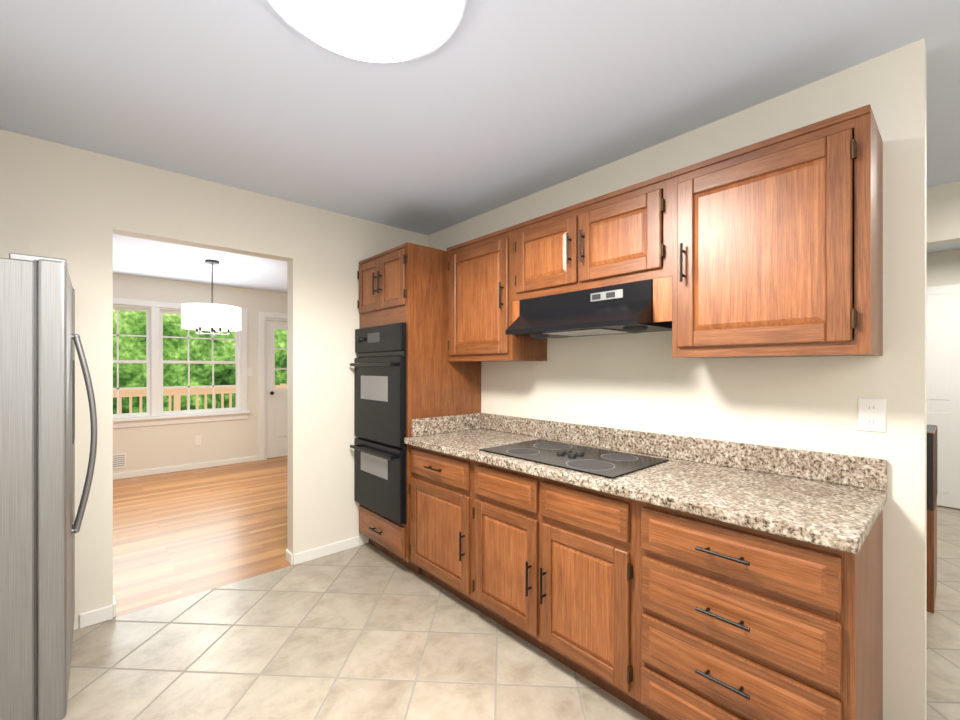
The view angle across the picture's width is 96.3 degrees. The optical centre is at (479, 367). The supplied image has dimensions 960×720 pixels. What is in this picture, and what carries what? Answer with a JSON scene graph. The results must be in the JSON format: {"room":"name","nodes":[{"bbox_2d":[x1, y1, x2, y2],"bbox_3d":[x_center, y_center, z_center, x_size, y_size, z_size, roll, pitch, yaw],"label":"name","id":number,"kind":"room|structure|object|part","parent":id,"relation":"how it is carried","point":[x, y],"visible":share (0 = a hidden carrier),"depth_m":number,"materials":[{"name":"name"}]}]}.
{"room":"kitchen","nodes":[
{"label":"kitchen","id":0,"kind":"room"},
{"bbox_2d":[113,456,291,617],"bbox_3d":[-2.567,1.354,4.276,4.330,0.060,3.815,0,0,-42],"label":"floor","id":1,"kind":"structure","parent":0,"point":[180,534],"depth_m":3.50,"materials":[{"name":"brown wood"}]},
{"bbox_2d":[0,129,427,629],"bbox_3d":[-0.110,0.104,3.991,7.150,2.440,0.115,0,0,-42],"label":"wall","id":2,"kind":"structure","parent":0,"point":[76,208],"depth_m":2.81,"materials":[{"name":"white paint"}]},
{"bbox_2d":[79,596,115,621],"bbox_3d":[-2.445,1.287,1.984,1.163,0.074,0.017,0,0,-42],"label":"baseboard","id":3,"kind":"structure","parent":2,"relation":"attached to","point":[96,616],"depth_m":2.23,"materials":[{"name":"white wood"}]},
{"bbox_2d":[113,453,125,468],"bbox_3d":[-4.310,1.109,5.114,0.160,0.170,0.009,0,0,-42],"label":"air vent","id":4,"kind":"object","parent":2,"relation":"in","point":[119,460],"visible":0.71,"depth_m":5.12,"materials":[{"name":"white metal"}]},
{"bbox_2d":[113,456,257,479],"bbox_3d":[-4.216,1.287,5.196,2.810,0.074,0.013,0,0,-42],"label":"baseboard","id":5,"kind":"structure","parent":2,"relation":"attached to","point":[154,471],"depth_m":5.53,"materials":[{"name":"white wood"}]},
{"bbox_2d":[195,436,200,444],"bbox_3d":[-3.707,0.954,5.654,0.075,0.120,0.008,0,0,-42],"label":"outlet","id":6,"kind":"object","parent":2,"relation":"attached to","point":[197,440],"visible":1,"depth_m":5.65,"materials":[{"name":"white plastic"}]},
{"bbox_2d":[113,298,286,427],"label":"dining window","id":7,"kind":"structure","parent":2,"relation":"in","point":[155,413],"depth_m":5.52,"materials":[{"name":"white wood"}]},
{"bbox_2d":[247,368,251,375],"bbox_3d":[-3.252,0.054,6.060,0.075,0.120,0.012,0,0,-42],"label":"light switch","id":8,"kind":"object","parent":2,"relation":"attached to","point":[249,371],"visible":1,"depth_m":6.06,"materials":[{"name":"white plastic"}]},
{"bbox_2d":[258,311,286,460],"bbox_3d":[-2.799,0.257,6.507,1.040,2.135,0.176,0,0,-42],"label":"door","id":9,"kind":"structure","parent":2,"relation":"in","point":[272,421],"depth_m":6.27,"materials":[{"name":"white wood"}]},
{"bbox_2d":[286,549,289,560],"bbox_3d":[-0.603,1.287,3.633,1.991,0.074,0.017,0,0,-42],"label":"baseboard","id":10,"kind":"structure","parent":2,"relation":"attached to","point":[287,551],"depth_m":2.94,"materials":[{"name":"white wood"}]},
{"bbox_2d":[289,536,358,564],"bbox_3d":[-1.081,1.287,3.039,0.486,0.074,0.017,0,0,-42],"label":"baseboard","id":11,"kind":"structure","parent":2,"relation":"attached to","point":[336,547],"depth_m":3.01,"materials":[{"name":"white wood"}]},
{"bbox_2d":[0,0,959,292],"bbox_3d":[0.142,-1.146,3.537,7.380,0.060,8.530,0,0,-42],"label":"ceiling","id":12,"kind":"structure","parent":0,"point":[488,106],"depth_m":1.74,"materials":[{"name":"white paint"}]},
{"bbox_2d":[181,259,240,335],"bbox_3d":[-2.791,-0.726,4.481,0.530,0.780,0.530,0,0,-42],"label":"drum pendant light","id":13,"kind":"object","parent":12,"relation":"hanging from","point":[212,318],"visible":1,"depth_m":4.30,"materials":[{"name":"white fabric"}]},
{"bbox_2d":[267,0,465,62],"bbox_3d":[-0.335,-1.066,1.237,0.592,0.100,0.592,0,0,-42],"label":"flush ceiling light","id":14,"kind":"object","parent":12,"relation":"attached to","point":[385,31],"visible":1,"depth_m":1.29,"materials":[{"name":"white glass"}]},
{"bbox_2d":[61,506,959,719],"bbox_3d":[1.500,1.354,2.192,7.150,0.060,4.715,0,0,-42],"label":"floor","id":15,"kind":"structure","parent":0,"point":[367,631],"depth_m":1.97,"materials":[{"name":"beige tile"}]},
{"bbox_2d":[0,253,96,719],"bbox_3d":[-2.003,0.468,1.606,0.858,1.712,0.855,0,0,-42],"label":"refrigerator","id":16,"kind":"object","parent":15,"relation":"on","point":[40,523],"visible":1,"depth_m":1.47,"materials":[{"name":"silver metal"}]},
{"bbox_2d":[350,242,480,573],"bbox_3d":[-0.482,0.267,3.129,0.718,2.115,0.669,0,0,-42],"label":"tall cabinet","id":17,"kind":"object","parent":15,"relation":"on","point":[405,372],"visible":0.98,"depth_m":2.85,"materials":[{"name":"brown wood"}]},
{"bbox_2d":[409,445,483,613],"bbox_3d":[-0.033,0.899,2.672,0.658,0.849,0.608,0,0,-42],"label":"base cabinet","id":18,"kind":"object","parent":15,"relation":"on","point":[441,491],"visible":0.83,"depth_m":2.44,"materials":[{"name":"brown wood"}]},
{"bbox_2d":[472,461,646,716],"bbox_3d":[0.477,0.899,2.106,0.654,0.849,0.914,0,0,-42],"label":"base cabinet","id":19,"kind":"object","parent":15,"relation":"on","point":[555,569],"visible":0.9,"depth_m":1.82,"materials":[{"name":"brown wood"}]},
{"bbox_2d":[404,413,886,553],"bbox_3d":[0.482,0.399,2.102,0.652,0.149,2.144,0,0,-42],"label":"countertop","id":20,"kind":"structure","parent":19,"relation":"on","point":[835,501],"depth_m":1.73,"materials":[{"name":"beige stone"}]},
{"bbox_3d":[0.438,0.424,2.134,0.490,0.018,0.785,0,0,-42],"label":"cooktop glass","id":21,"kind":"part","parent":20,"relation":"part of","materials":[{"name":"black glass"}]},
{"bbox_2d":[637,501,882,719],"bbox_3d":[0.984,0.899,1.537,0.658,0.849,0.610,0,0,-42],"label":"base cabinet","id":22,"kind":"object","parent":15,"relation":"on","point":[736,622],"visible":0.94,"depth_m":1.31,"materials":[{"name":"brown wood"}]},
{"bbox_2d":[927,424,936,612],"bbox_3d":[2.420,0.837,2.692,0.477,0.975,0.597,0,0,-42],"label":"base cabinet","id":23,"kind":"object","parent":15,"relation":"on","point":[931,511],"visible":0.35,"depth_m":2.33,"materials":[{"name":"brown wood"}]},
{"bbox_2d":[428,38,935,719],"bbox_3d":[0.577,0.104,2.574,0.115,2.440,2.905,0,0,-42],"label":"wall","id":24,"kind":"structure","parent":0,"point":[631,381],"depth_m":1.69,"materials":[{"name":"white paint"}]},
{"bbox_2d":[447,226,546,361],"bbox_3d":[0.078,-0.427,2.771,0.361,0.766,0.608,0,0,-42],"label":"upper cabinet","id":25,"kind":"object","parent":24,"relation":"attached to","point":[479,300],"visible":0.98,"depth_m":2.62,"materials":[{"name":"brown wood"}]},
{"bbox_2d":[512,172,671,300],"bbox_3d":[0.586,-0.596,2.204,0.361,0.429,0.914,0,0,-42],"label":"upper cabinet","id":26,"kind":"object","parent":24,"relation":"attached to","point":[622,236],"visible":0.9,"depth_m":2.02,"materials":[{"name":"brown wood"}]},
{"bbox_2d":[505,279,671,339],"bbox_3d":[0.553,-0.268,2.190,0.429,0.224,0.765,0,0,-42],"label":"range hood","id":27,"kind":"object","parent":26,"relation":"attached to","point":[625,308],"visible":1,"depth_m":2.03,"materials":[{"name":"black metal"}]},
{"bbox_2d":[513,276,671,321],"bbox_3d":[0.497,-0.288,2.124,0.019,0.184,0.912,0,0,-42],"label":"filler panel","id":28,"kind":"object","parent":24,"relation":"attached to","point":[662,299],"visible":0.64,"depth_m":1.81,"materials":[{"name":"brown wood"}]},
{"bbox_2d":[672,104,882,357],"bbox_3d":[1.094,-0.427,1.636,0.361,0.766,0.610,0,0,-42],"label":"upper cabinet","id":29,"kind":"object","parent":24,"relation":"attached to","point":[777,246],"visible":1,"depth_m":1.49,"materials":[{"name":"brown wood"}]},
{"bbox_2d":[858,398,885,432],"bbox_3d":[1.411,0.169,1.550,0.008,0.120,0.075,0,0,-42],"label":"electrical outlet","id":30,"kind":"object","parent":24,"relation":"attached to","point":[871,414],"visible":1,"depth_m":1.55,"materials":[{"name":"white plastic"}]},
{"bbox_2d":[936,181,959,508],"bbox_3d":[2.438,0.104,3.109,0.150,2.440,4.590,0,0,-42],"label":"wall","id":31,"kind":"structure","parent":0,"point":[947,195],"depth_m":2.62,"materials":[{"name":"white paint"}]},
{"bbox_2d":[927,284,959,508],"bbox_3d":[4.492,0.269,4.008,0.038,2.110,1.560,0,0,-42],"label":"closet doors","id":32,"kind":"structure","parent":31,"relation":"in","point":[943,358],"depth_m":4.07,"materials":[{"name":"white wood"}]},
{"label":"outside","id":33,"kind":"structure","parent":0,"visible":0},
{"bbox_2d":[113,310,286,413],"bbox_3d":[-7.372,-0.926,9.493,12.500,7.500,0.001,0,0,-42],"label":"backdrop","id":34,"kind":"structure","parent":33,"point":[134,348],"depth_m":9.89,"materials":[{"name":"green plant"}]}
]}

